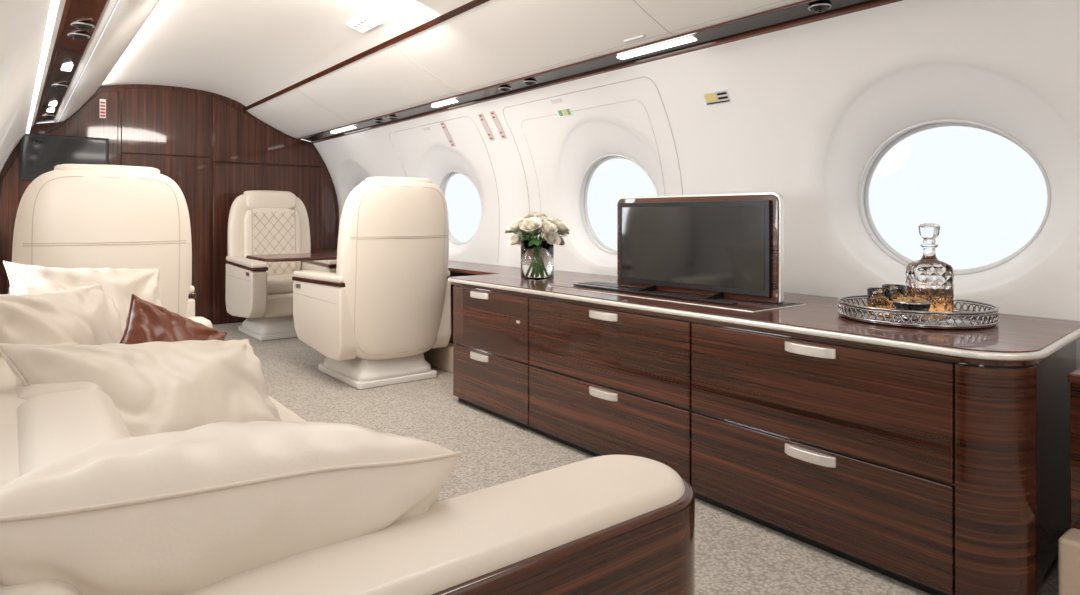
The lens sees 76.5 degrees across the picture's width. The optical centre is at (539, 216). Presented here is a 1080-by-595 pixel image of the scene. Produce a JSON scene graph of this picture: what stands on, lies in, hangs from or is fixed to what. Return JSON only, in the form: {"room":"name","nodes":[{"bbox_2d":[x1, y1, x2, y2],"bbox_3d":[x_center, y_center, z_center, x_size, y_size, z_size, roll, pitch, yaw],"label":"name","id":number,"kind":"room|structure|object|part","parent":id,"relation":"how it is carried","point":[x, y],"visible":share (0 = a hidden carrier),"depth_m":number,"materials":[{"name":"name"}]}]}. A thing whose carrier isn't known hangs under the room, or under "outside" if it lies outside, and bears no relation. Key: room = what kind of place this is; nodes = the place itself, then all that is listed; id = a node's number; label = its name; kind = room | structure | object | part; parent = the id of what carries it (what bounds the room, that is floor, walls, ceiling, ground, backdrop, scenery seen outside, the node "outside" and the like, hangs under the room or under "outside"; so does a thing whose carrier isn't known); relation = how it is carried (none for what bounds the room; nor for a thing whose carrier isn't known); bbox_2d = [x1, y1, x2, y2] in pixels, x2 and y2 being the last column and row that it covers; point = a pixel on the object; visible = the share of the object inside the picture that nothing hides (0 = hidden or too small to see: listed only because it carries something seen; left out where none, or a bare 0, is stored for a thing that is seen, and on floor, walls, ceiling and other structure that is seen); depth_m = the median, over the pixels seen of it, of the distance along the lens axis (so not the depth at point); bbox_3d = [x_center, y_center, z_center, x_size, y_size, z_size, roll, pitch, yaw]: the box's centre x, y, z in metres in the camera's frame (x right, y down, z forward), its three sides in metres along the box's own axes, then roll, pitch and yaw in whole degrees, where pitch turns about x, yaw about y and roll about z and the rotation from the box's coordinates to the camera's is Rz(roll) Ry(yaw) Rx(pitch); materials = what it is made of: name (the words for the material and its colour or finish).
{"room":"aircraft cabin","nodes":[
{"label":"aircraft cabin","id":0,"kind":"room"},
{"bbox_2d":[0,0,65,172],"bbox_3d":[-1.242,-0.152,1.536,0.404,1.205,10.500,0,0,-38],"label":"wall","id":1,"kind":"structure","parent":0,"point":[23,23],"depth_m":2.50,"materials":[{"name":"white plastic"}]},
{"bbox_2d":[26,0,59,133],"bbox_3d":[-1.258,-0.677,1.808,0.022,0.010,9.400,0,0,-38],"label":"led light","id":2,"kind":"object","parent":1,"relation":"attached to","point":[54,5],"visible":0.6,"depth_m":2.80,"materials":[{"name":"white plastic"}]},
{"bbox_2d":[34,0,117,124],"bbox_3d":[-1.176,-0.787,1.872,0.189,0.086,9.400,0,0,-38],"label":"overhead panel","id":3,"kind":"object","parent":1,"relation":"attached to","point":[83,22],"visible":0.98,"depth_m":3.15,"materials":[{"name":"brown wood"}]},
{"bbox_2d":[52,84,66,88],"bbox_3d":[-2.817,-0.765,4.016,0.076,0.022,0.076,0,0,-38],"label":"air vent","id":4,"kind":"object","parent":3,"relation":"attached to","point":[59,86],"depth_m":4.00,"materials":[{"name":"silver plastic"}]},
{"bbox_2d":[61,64,72,70],"bbox_3d":[-2.447,-0.775,3.543,0.045,0.014,0.160,0,0,-38],"label":"reading lamp","id":5,"kind":"object","parent":3,"relation":"attached to","point":[64,67],"depth_m":3.52,"materials":[{"name":"white"}]},
{"bbox_2d":[69,33,87,40],"bbox_3d":[-1.960,-0.765,2.909,0.076,0.022,0.076,0,0,-38],"label":"air vent","id":6,"kind":"object","parent":3,"relation":"attached to","point":[76,36],"depth_m":2.89,"materials":[{"name":"silver plastic"}]},
{"bbox_2d":[72,22,92,29],"bbox_3d":[-1.837,-0.765,2.751,0.076,0.022,0.076,0,0,-38],"label":"air vent","id":7,"kind":"object","parent":3,"relation":"attached to","point":[79,25],"depth_m":2.73,"materials":[{"name":"silver plastic"}]},
{"bbox_2d":[0,91,335,323],"bbox_3d":[-3.188,-0.064,6.237,2.730,2.108,0.027,0,0,-38],"label":"bulkhead","id":8,"kind":"object","parent":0,"point":[238,137],"visible":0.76,"depth_m":6.45,"materials":[{"name":"brown wood"}]},
{"bbox_3d":[-3.949,-0.045,5.648,0.805,2.069,0.027,0,0,-38],"label":"panel","id":9,"kind":"part","parent":8,"relation":"part of","materials":[{"name":"brown wood"}]},
{"bbox_2d":[100,99,105,117],"bbox_3d":[-3.710,-0.920,5.812,0.045,0.160,0.010,0,0,-38],"label":"placard","id":10,"kind":"object","parent":8,"relation":"attached to","point":[102,101],"depth_m":5.81},
{"bbox_2d":[121,154,209,320],"bbox_3d":[-3.337,0.223,6.127,0.700,1.535,0.017,0,0,-38],"label":"door","id":11,"kind":"structure","parent":8,"relation":"attached to","point":[191,174],"depth_m":6.27,"materials":[{"name":"brown wood"}]},
{"bbox_3d":[-2.623,-0.817,6.673,1.038,0.603,0.027,0,0,-38],"label":"panel","id":12,"kind":"part","parent":8,"relation":"part of","materials":[{"name":"brown wood"}]},
{"bbox_3d":[-2.571,0.245,6.714,1.170,1.490,0.027,0,0,-38],"label":"panel","id":13,"kind":"part","parent":8,"relation":"part of","materials":[{"name":"brown wood"}]},
{"bbox_2d":[0,84,338,324],"bbox_3d":[-3.239,-0.089,6.294,2.820,2.178,0.120,0,0,-38],"label":"wall","id":14,"kind":"structure","parent":0,"point":[42,128],"depth_m":6.36,"materials":[{"name":"brown wood"}]},
{"bbox_2d":[20,133,108,180],"bbox_3d":[-3.898,-0.477,5.627,0.600,0.375,0.059,0,0,-38],"label":"wall monitor","id":15,"kind":"object","parent":14,"relation":"attached to","point":[39,153],"visible":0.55,"depth_m":5.56,"materials":[{"name":"black glass"}]},
{"bbox_2d":[121,88,209,156],"bbox_3d":[-3.337,-0.850,6.127,0.700,0.590,0.017,0,0,-38],"label":"panel","id":16,"kind":"object","parent":14,"relation":"attached to","point":[153,121],"depth_m":6.11,"materials":[{"name":"brown wood"}]},
{"bbox_2d":[242,0,489,110],"bbox_3d":[0.058,-1.036,2.826,0.049,0.047,9.400,0,0,-38],"label":"trim","id":17,"kind":"structure","parent":14,"relation":"attached to","point":[474,3],"depth_m":4.10,"materials":[{"name":"brown wood"}]},
{"bbox_2d":[100,0,472,105],"bbox_3d":[-0.437,-1.111,2.444,1.300,0.132,9.400,0,0,-38],"label":"ceiling","id":18,"kind":"structure","parent":0,"point":[246,52],"depth_m":4.43,"materials":[{"name":"white painted plastic panel"}]},
{"bbox_2d":[59,0,157,121],"bbox_3d":[-0.992,-0.931,2.014,0.265,0.297,9.400,0,0,-38],"label":"valance","id":19,"kind":"object","parent":18,"relation":"attached to","point":[128,17],"visible":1,"depth_m":3.48,"materials":[{"name":"beige plastic"}]},
{"bbox_2d":[346,13,382,32],"bbox_3d":[-1.019,-1.121,3.966,0.117,0.045,0.260,0,0,-38],"label":"exit sign","id":20,"kind":"object","parent":18,"relation":"attached to","point":[363,23],"visible":1,"depth_m":3.94,"materials":[{"name":"white plastic"}]},
{"bbox_2d":[246,0,804,137],"bbox_3d":[0.257,-0.906,2.981,0.515,0.247,9.400,0,0,-38],"label":"ceiling panel","id":21,"kind":"object","parent":18,"relation":"attached to","point":[493,40],"visible":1,"depth_m":3.63,"materials":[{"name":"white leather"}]},
{"bbox_2d":[393,44,462,92],"bbox_3d":[-0.673,-0.906,4.183,0.516,0.250,0.004,0,0,-38],"label":"seam","id":22,"kind":"object","parent":21,"relation":"attached to","point":[393,44],"visible":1,"depth_m":4.16,"materials":[{"name":"grey plastic"}]},
{"bbox_2d":[294,0,784,137],"bbox_3d":[0.421,-0.792,3.108,0.005,0.005,9.400,0,0,-38],"label":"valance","id":23,"kind":"object","parent":21,"relation":"attached to","point":[783,0],"visible":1,"depth_m":3.33,"materials":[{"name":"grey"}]},
{"bbox_2d":[624,35,645,42],"bbox_3d":[0.422,-0.795,3.058,0.020,0.010,0.120,0,0,-38],"label":"badge","id":24,"kind":"object","parent":21,"relation":"attached to","point":[640,36],"visible":1,"depth_m":3.05,"materials":[{"name":"white plastic"}]},
{"bbox_2d":[633,0,676,35],"bbox_3d":[0.392,-0.906,2.806,0.516,0.250,0.004,0,0,-38],"label":"seam","id":25,"kind":"object","parent":21,"relation":"attached to","point":[633,0],"visible":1,"depth_m":2.87,"materials":[{"name":"grey"}]},
{"bbox_2d":[213,322,1058,594],"bbox_3d":[-0.349,1.030,2.575,3.200,0.060,9.500,0,0,-38],"label":"floor","id":26,"kind":"structure","parent":0,"point":[735,554],"depth_m":2.88,"materials":[{"name":"carpet"}]},
{"bbox_2d":[8,164,195,317],"bbox_3d":[-2.209,0.380,3.444,0.738,1.240,0.948,0,0,-38],"label":"armchair","id":27,"kind":"object","parent":26,"relation":"on","point":[94,216],"visible":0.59,"depth_m":3.08,"materials":[{"name":"beige leather"}]},
{"bbox_3d":[-1.999,0.620,3.672,0.121,0.440,0.835,0,0,-38],"label":"arm","id":28,"kind":"part","parent":27,"relation":"part of","materials":[{"name":"beige leather"}]},
{"bbox_2d":[225,190,336,340],"bbox_3d":[-2.236,0.380,5.912,0.738,1.240,0.948,0,0,-38],"label":"armchair","id":29,"kind":"object","parent":26,"relation":"on","point":[260,222],"visible":0.81,"depth_m":5.93,"materials":[{"name":"beige leather"}]},
{"bbox_3d":[-2.446,0.620,5.685,0.121,0.440,0.835,0,0,-38],"label":"arm","id":30,"kind":"part","parent":29,"relation":"part of","materials":[{"name":"beige leather"}]},
{"bbox_2d":[243,208,300,275],"bbox_3d":[-2.384,0.230,6.104,0.490,0.660,0.142,0,0,-38],"label":"cushion","id":31,"kind":"object","parent":29,"relation":"on","point":[265,230],"depth_m":6.06,"materials":[{"name":"beige leather"}]},
{"bbox_3d":[-2.187,0.718,5.850,0.500,0.185,0.590,0,0,-38],"label":"seat","id":32,"kind":"part","parent":29,"relation":"part of","materials":[{"name":"beige leather"}]},
{"bbox_2d":[267,274,293,293],"bbox_3d":[-2.208,0.573,5.878,0.490,0.115,0.600,0,0,-38],"label":"seat cushion","id":33,"kind":"object","parent":29,"relation":"on","point":[276,283],"depth_m":5.60,"materials":[{"name":"beige leather"}]},
{"bbox_3d":[-1.962,0.620,6.059,0.121,0.440,0.835,0,0,-38],"label":"arm","id":34,"kind":"part","parent":29,"relation":"part of","materials":[{"name":"beige leather"}]},
{"bbox_2d":[0,316,694,594],"bbox_3d":[-0.906,0.657,1.859,0.973,0.625,2.670,0,0,-38],"label":"sofa","id":35,"kind":"object","parent":26,"relation":"on","point":[605,524],"visible":0.52,"depth_m":0.96,"materials":[{"name":"beige leather"}]},
{"bbox_2d":[16,342,103,399],"bbox_3d":[-1.203,0.482,1.693,0.170,0.275,0.750,0,0,-38],"label":"cushion","id":36,"kind":"object","parent":35,"relation":"on","point":[22,392],"depth_m":1.41,"materials":[{"name":"beige fabric"}]},
{"bbox_2d":[0,282,123,357],"bbox_3d":[-1.373,0.401,1.993,0.254,0.409,0.487,0,0,6],"label":"throw pillow","id":37,"kind":"object","parent":35,"relation":"on","point":[86,315],"visible":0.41,"depth_m":1.92,"materials":[{"name":"beige fabric"}]},
{"bbox_2d":[17,389,131,476],"bbox_3d":[-0.738,0.482,1.092,0.170,0.275,0.750,0,0,-38],"label":"cushion","id":38,"kind":"object","parent":35,"relation":"on","point":[51,427],"depth_m":1.14,"materials":[{"name":"beige fabric"}]},
{"bbox_2d":[3,261,161,330],"bbox_3d":[-1.546,0.378,2.392,0.284,0.470,0.552,0,0,34],"label":"throw pillow","id":39,"kind":"object","parent":35,"relation":"on","point":[119,284],"visible":0.34,"depth_m":2.37,"materials":[{"name":"beige fabric"}]},
{"bbox_2d":[0,339,282,436],"bbox_3d":[-0.892,0.477,1.661,0.306,0.433,0.727,0,0,23],"label":"throw pillow","id":40,"kind":"object","parent":35,"relation":"on","point":[155,387],"visible":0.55,"depth_m":1.58,"materials":[{"name":"beige fabric"}]},
{"bbox_2d":[120,294,226,343],"bbox_3d":[-1.097,0.400,2.031,0.352,0.345,0.200,0,0,-38],"label":"accent pillow","id":41,"kind":"object","parent":35,"relation":"on","point":[146,321],"visible":0.41,"depth_m":1.99,"materials":[{"name":"brown leather"}]},
{"bbox_3d":[-1.742,0.695,2.799,0.730,0.510,0.160,0,0,-38],"label":"arm","id":42,"kind":"part","parent":35,"relation":"part of","materials":[{"name":"beige leather"}]},
{"bbox_2d":[0,421,462,594],"bbox_3d":[-0.435,0.448,0.929,0.617,0.333,0.324,0,0,-38],"label":"throw pillow","id":43,"kind":"object","parent":35,"relation":"on","point":[176,512],"visible":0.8,"depth_m":0.82,"materials":[{"name":"beige fabric"}]},
{"bbox_2d":[268,395,306,421],"bbox_3d":[-0.971,0.657,1.876,0.640,0.145,0.755,0,0,-38],"label":"seat cushion","id":44,"kind":"object","parent":35,"relation":"on","point":[286,415],"depth_m":2.03,"materials":[{"name":"beige leather"}]},
{"bbox_2d":[292,177,451,389],"bbox_3d":[-1.068,0.380,4.403,0.738,1.240,0.948,0,0,-38],"label":"armchair","id":45,"kind":"object","parent":26,"relation":"on","point":[386,303],"visible":1,"depth_m":4.04,"materials":[{"name":"beige leather"}]},
{"bbox_3d":[-1.341,0.620,4.257,0.121,0.440,0.835,0,0,-38],"label":"arm","id":46,"kind":"part","parent":45,"relation":"part of","materials":[{"name":"beige leather"}]},
{"bbox_3d":[-0.858,0.620,4.631,0.121,0.440,0.835,0,0,-38],"label":"arm","id":47,"kind":"part","parent":45,"relation":"part of","materials":[{"name":"beige leather"}]},
{"bbox_2d":[311,249,520,373],"bbox_3d":[-1.177,0.666,5.513,0.435,0.668,3.560,0,0,-38],"label":"ledge","id":48,"kind":"object","parent":26,"relation":"on","point":[441,358],"visible":0.17,"depth_m":4.49,"materials":[{"name":"brown wood"}]},
{"bbox_2d":[246,252,336,261],"bbox_3d":[-1.543,0.307,5.242,1.226,0.047,0.592,0,0,-38],"label":"dining table","id":49,"kind":"object","parent":48,"relation":"on","point":[329,255],"visible":0.58,"depth_m":4.93,"materials":[{"name":"brown wood"}]},
{"bbox_3d":[-1.145,0.677,5.537,0.345,0.645,3.560,0,0,-38],"label":"panel","id":50,"kind":"part","parent":48,"relation":"part of","materials":[{"name":"brown wood"}]},
{"bbox_2d":[448,270,1079,594],"bbox_3d":[0.613,0.661,2.918,0.803,0.678,2.721,0,0,-38],"label":"credenza","id":51,"kind":"object","parent":26,"relation":"on","point":[931,461],"visible":0.97,"depth_m":2.05,"materials":[{"name":"brown wood"}]},
{"bbox_3d":[-0.317,0.397,3.485,0.026,0.030,0.165,0,0,-38],"label":"handle","id":52,"kind":"part","parent":51,"relation":"part of","materials":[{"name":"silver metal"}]},
{"bbox_3d":[-0.317,0.712,3.485,0.026,0.030,0.165,0,0,-38],"label":"handle","id":53,"kind":"part","parent":51,"relation":"part of","materials":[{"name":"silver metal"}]},
{"bbox_3d":[-0.248,0.525,3.445,0.037,0.307,0.677,0,0,-38],"label":"drawer","id":54,"kind":"part","parent":51,"relation":"part of","materials":[{"name":"brown wood"}]},
{"bbox_3d":[-0.248,0.826,3.445,0.037,0.277,0.677,0,0,-38],"label":"drawer","id":55,"kind":"part","parent":51,"relation":"part of","materials":[{"name":"brown wood"}]},
{"bbox_2d":[504,212,569,279],"bbox_3d":[-0.018,0.151,3.628,0.348,0.353,0.347,0,0,-38],"label":"vase","id":56,"kind":"object","parent":51,"relation":"on","point":[537,256],"visible":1,"depth_m":3.55,"materials":[{"name":"clear glass"}]},
{"bbox_3d":[-0.015,0.225,3.630,0.176,0.205,0.176,0,0,-38],"label":"glass","id":57,"kind":"part","parent":56,"relation":"part of","materials":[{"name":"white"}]},
{"bbox_3d":[0.247,0.397,2.756,0.026,0.030,0.165,0,0,-38],"label":"handle","id":58,"kind":"part","parent":51,"relation":"part of","materials":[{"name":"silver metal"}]},
{"bbox_3d":[0.247,0.712,2.756,0.026,0.030,0.165,0,0,-38],"label":"handle","id":59,"kind":"part","parent":51,"relation":"part of","materials":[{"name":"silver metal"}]},
{"bbox_3d":[0.252,0.525,2.798,0.037,0.307,0.943,0,0,-38],"label":"drawer","id":60,"kind":"part","parent":51,"relation":"part of","materials":[{"name":"brown wood"}]},
{"bbox_3d":[0.252,0.826,2.798,0.037,0.277,0.943,0,0,-38],"label":"drawer","id":61,"kind":"part","parent":51,"relation":"part of","materials":[{"name":"brown wood"}]},
{"bbox_3d":[0.518,0.329,2.917,0.330,0.006,1.140,0,0,-38],"label":"slot frame","id":62,"kind":"part","parent":51,"relation":"part of","materials":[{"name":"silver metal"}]},
{"bbox_2d":[573,192,783,304],"bbox_3d":[0.532,0.114,2.883,0.190,0.414,0.990,0,0,-38],"label":"television","id":63,"kind":"object","parent":51,"relation":"on","point":[713,246],"visible":1,"depth_m":2.78,"materials":[{"name":"black plastic"}]},
{"bbox_3d":[0.448,0.311,2.976,0.149,0.021,0.012,0,0,-38],"label":"support arm","id":64,"kind":"part","parent":63,"relation":"part of","materials":[{"name":"black plastic"}]},
{"bbox_3d":[0.668,0.311,2.692,0.149,0.021,0.012,0,0,-38],"label":"support arm","id":65,"kind":"part","parent":63,"relation":"part of","materials":[{"name":"black plastic"}]},
{"bbox_2d":[450,270,1079,352],"bbox_3d":[0.620,0.334,2.923,0.786,0.012,2.693,0,0,-38],"label":"countertop","id":66,"kind":"structure","parent":51,"relation":"on","point":[1013,333],"depth_m":2.15,"materials":[{"name":"brown wood"}]},
{"bbox_3d":[0.799,0.397,2.043,0.026,0.030,0.165,0,0,-38],"label":"handle","id":67,"kind":"part","parent":51,"relation":"part of","materials":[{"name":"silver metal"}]},
{"bbox_3d":[0.799,0.712,2.043,0.026,0.030,0.165,0,0,-38],"label":"handle","id":68,"kind":"part","parent":51,"relation":"part of","materials":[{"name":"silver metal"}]},
{"bbox_3d":[0.804,0.525,2.085,0.037,0.307,0.844,0,0,-38],"label":"drawer","id":69,"kind":"part","parent":51,"relation":"part of","materials":[{"name":"brown wood"}]},
{"bbox_3d":[0.804,0.826,2.085,0.037,0.277,0.844,0,0,-38],"label":"drawer","id":70,"kind":"part","parent":51,"relation":"part of","materials":[{"name":"brown wood"}]},
{"bbox_2d":[837,295,998,329],"bbox_3d":[1.209,0.302,2.212,0.456,0.052,0.456,0,0,-38],"label":"serving tray","id":71,"kind":"object","parent":51,"relation":"on","point":[959,319],"visible":0.73,"depth_m":2.07,"materials":[{"name":"silver metal"}]},
{"bbox_2d":[867,287,891,314],"bbox_3d":[1.123,0.278,2.266,0.076,0.082,0.076,0,0,-38],"label":"tumbler","id":72,"kind":"object","parent":71,"relation":"on","point":[876,297],"visible":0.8,"depth_m":2.24,"materials":[{"name":"clear glass"}]},
{"bbox_2d":[882,284,905,308],"bbox_3d":[1.230,0.278,2.381,0.076,0.082,0.076,0,0,-38],"label":"tumbler","id":73,"kind":"object","parent":71,"relation":"on","point":[898,290],"visible":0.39,"depth_m":2.35,"materials":[{"name":"clear glass"}]},
{"bbox_2d":[892,296,931,319],"bbox_3d":[1.165,0.283,2.147,0.110,0.071,0.110,0,0,-38],"label":"bowl","id":74,"kind":"object","parent":71,"relation":"on","point":[904,303],"visible":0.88,"depth_m":2.12,"materials":[{"name":"silver metal"}]},
{"bbox_3d":[1.209,0.280,2.212,0.456,0.008,0.456,0,0,-38],"label":"rail","id":75,"kind":"part","parent":71,"relation":"part of","materials":[{"name":"silver metal"}]},
{"bbox_3d":[1.209,0.287,2.212,0.452,0.004,0.452,0,0,-38],"label":"rail","id":76,"kind":"part","parent":71,"relation":"part of","materials":[{"name":"silver metal"}]},
{"bbox_3d":[1.209,0.318,2.212,0.456,0.008,0.456,0,0,-38],"label":"rail","id":77,"kind":"part","parent":71,"relation":"part of","materials":[{"name":"silver metal"}]},
{"bbox_2d":[905,223,953,314],"bbox_3d":[1.282,0.170,2.256,0.126,0.298,0.126,0,0,12],"label":"decanter","id":78,"kind":"object","parent":71,"relation":"on","point":[929,278],"visible":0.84,"depth_m":2.21,"materials":[{"name":"clear glass"}]},
{"bbox_3d":[1.145,0.668,1.713,0.191,0.592,0.057,0,0,7],"label":"corner panel","id":79,"kind":"part","parent":51,"relation":"part of","materials":[{"name":"brown wood"}]},
{"bbox_2d":[1059,369,1079,594],"bbox_3d":[2.444,0.696,0.665,0.640,0.608,3.040,0,0,-38],"label":"ledge","id":80,"kind":"object","parent":26,"relation":"on","point":[1069,542],"visible":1,"depth_m":1.72,"materials":[{"name":"brown wood"}]},
{"bbox_3d":[2.482,0.708,0.694,0.535,0.585,3.040,0,0,-38],"label":"panel","id":81,"kind":"part","parent":80,"relation":"part of","materials":[{"name":"brown wood"}]},
{"bbox_2d":[313,0,1079,359],"bbox_3d":[0.866,-0.152,3.167,0.404,1.205,10.500,0,0,-38],"label":"wall","id":82,"kind":"structure","parent":0,"point":[809,106],"depth_m":2.86,"materials":[{"name":"smooth cream molded plastic"}]},
{"bbox_2d":[389,116,499,262],"bbox_3d":[-0.772,-0.186,5.219,0.239,1.013,1.306,0,0,-38],"label":"hatch cover","id":83,"kind":"object","parent":82,"relation":"attached to","point":[462,116],"visible":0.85,"depth_m":4.77,"materials":[{"name":"grey plastic"}]},
{"bbox_2d":[440,122,454,146],"bbox_3d":[-0.671,-0.600,4.981,0.103,0.170,0.055,0,0,-38],"label":"placard","id":84,"kind":"object","parent":82,"relation":"attached to","point":[443,125],"visible":1,"depth_m":4.98,"materials":[{"name":"white plastic"}]},
{"bbox_2d":[443,172,464,243],"bbox_3d":[-0.614,-0.070,5.341,0.076,0.570,0.656,0,0,-38],"label":"window","id":85,"kind":"structure","parent":82,"relation":"in","point":[454,173],"depth_m":5.47,"materials":[{"name":"white plastic"}]},
{"bbox_2d":[439,171,481,244],"bbox_3d":[-0.648,-0.070,5.314,0.073,0.578,0.664,0,0,-38],"label":"frame","id":86,"kind":"object","parent":82,"relation":"attached to","point":[450,171],"visible":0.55,"depth_m":5.27,"materials":[{"name":"white plastic"}]},
{"bbox_2d":[478,113,494,140],"bbox_3d":[-0.359,-0.600,4.578,0.103,0.170,0.055,0,0,-38],"label":"placard","id":87,"kind":"object","parent":82,"relation":"attached to","point":[483,121],"visible":1,"depth_m":4.58,"materials":[{"name":"white plastic"}]},
{"bbox_2d":[490,111,506,138],"bbox_3d":[-0.273,-0.600,4.467,0.103,0.170,0.055,0,0,-38],"label":"placard","id":88,"kind":"object","parent":82,"relation":"attached to","point":[492,113],"visible":1,"depth_m":4.46,"materials":[{"name":"white plastic"}]},
{"bbox_2d":[503,76,682,212],"bbox_3d":[0.238,-0.186,3.914,0.239,1.013,1.306,0,0,-38],"label":"panel","id":89,"kind":"object","parent":82,"relation":"attached to","point":[642,76],"visible":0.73,"depth_m":3.61,"materials":[{"name":"white plastic"}]},
{"bbox_2d":[551,98,562,103],"bbox_3d":[0.096,-0.665,3.930,0.015,0.018,0.090,0,0,-38],"label":"placard","id":90,"kind":"object","parent":89,"relation":"attached to","point":[560,99],"visible":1,"depth_m":3.93,"materials":[{"name":"white plastic"}]},
{"bbox_2d":[556,108,572,117],"bbox_3d":[0.140,-0.600,3.939,0.026,0.040,0.120,0,0,-38],"label":"placard","id":91,"kind":"object","parent":89,"relation":"attached to","point":[562,112],"visible":1,"depth_m":3.93,"materials":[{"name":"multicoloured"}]},
{"bbox_2d":[297,0,902,142],"bbox_3d":[0.524,-0.787,3.187,0.189,0.086,9.400,0,0,-38],"label":"overhead panel","id":92,"kind":"object","parent":82,"relation":"attached to","point":[799,13],"visible":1,"depth_m":3.22,"materials":[{"name":"black"}]},
{"bbox_2d":[331,126,355,133],"bbox_3d":[-1.754,-0.775,6.103,0.045,0.014,0.500,0,0,-38],"label":"reading lamp","id":93,"kind":"object","parent":92,"relation":"attached to","point":[350,128],"depth_m":6.08,"materials":[{"name":"white"}]},
{"bbox_2d":[431,100,457,106],"bbox_3d":[-0.652,-0.775,4.679,0.045,0.014,0.300,0,0,-38],"label":"reading lamp","id":94,"kind":"object","parent":92,"relation":"attached to","point":[445,103],"depth_m":4.68,"materials":[{"name":"white"}]},
{"bbox_2d":[500,88,510,91],"bbox_3d":[-0.210,-0.765,4.111,0.076,0.022,0.076,0,0,-38],"label":"air vent","id":95,"kind":"object","parent":92,"relation":"attached to","point":[502,89],"depth_m":4.10,"materials":[{"name":"silver plastic"}]},
{"bbox_2d":[524,80,535,85],"bbox_3d":[-0.057,-0.765,3.914,0.076,0.022,0.076,0,0,-38],"label":"air vent","id":96,"kind":"object","parent":92,"relation":"attached to","point":[529,82],"depth_m":3.89,"materials":[{"name":"silver plastic"}]},
{"bbox_2d":[617,36,696,58],"bbox_3d":[0.529,-0.775,3.153,0.045,0.014,0.460,0,0,-38],"label":"reading lamp","id":97,"kind":"object","parent":92,"relation":"attached to","point":[686,40],"depth_m":3.12,"materials":[{"name":"white plastic"}]},
{"bbox_2d":[809,3,829,12],"bbox_3d":[1.026,-0.765,2.514,0.076,0.022,0.076,0,0,-38],"label":"air vent","id":98,"kind":"object","parent":92,"relation":"attached to","point":[813,7],"depth_m":2.50,"materials":[{"name":"silver plastic"}]},
{"bbox_2d":[584,156,627,252],"bbox_3d":[0.457,-0.070,3.957,0.076,0.570,0.656,0,0,-38],"label":"window","id":99,"kind":"structure","parent":82,"relation":"in","point":[610,157],"depth_m":4.14,"materials":[{"name":"white plastic"}]},
{"bbox_2d":[579,154,658,254],"bbox_3d":[0.422,-0.070,3.930,0.073,0.578,0.664,0,0,-38],"label":"frame","id":100,"kind":"object","parent":82,"relation":"attached to","point":[597,159],"visible":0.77,"depth_m":4.04,"materials":[{"name":"white plastic"}]},
{"bbox_2d":[703,90,729,104],"bbox_3d":[0.806,-0.545,3.127,0.030,0.050,0.130,0,0,-38],"label":"placard","id":101,"kind":"object","parent":82,"relation":"attached to","point":[722,96],"visible":1,"depth_m":3.12,"materials":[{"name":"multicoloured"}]},
{"bbox_2d":[864,122,1035,272],"bbox_3d":[1.528,-0.070,2.573,0.076,0.570,0.656,0,0,-38],"label":"window","id":102,"kind":"structure","parent":82,"relation":"in","point":[892,144],"depth_m":2.71,"materials":[{"name":"white plastic"}]},
{"bbox_2d":[858,119,1050,274],"bbox_3d":[1.493,-0.070,2.546,0.073,0.578,0.664,0,0,-38],"label":"frame","id":103,"kind":"object","parent":82,"relation":"attached to","point":[1015,140],"visible":0.91,"depth_m":2.46,"materials":[{"name":"white plastic"}]},
{"bbox_2d":[1076,359,1079,369],"bbox_3d":[0.765,0.725,3.374,0.001,0.550,9.400,0,0,-38],"label":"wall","id":104,"kind":"structure","parent":0,"point":[1077,360],"depth_m":2.17,"materials":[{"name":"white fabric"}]}
]}

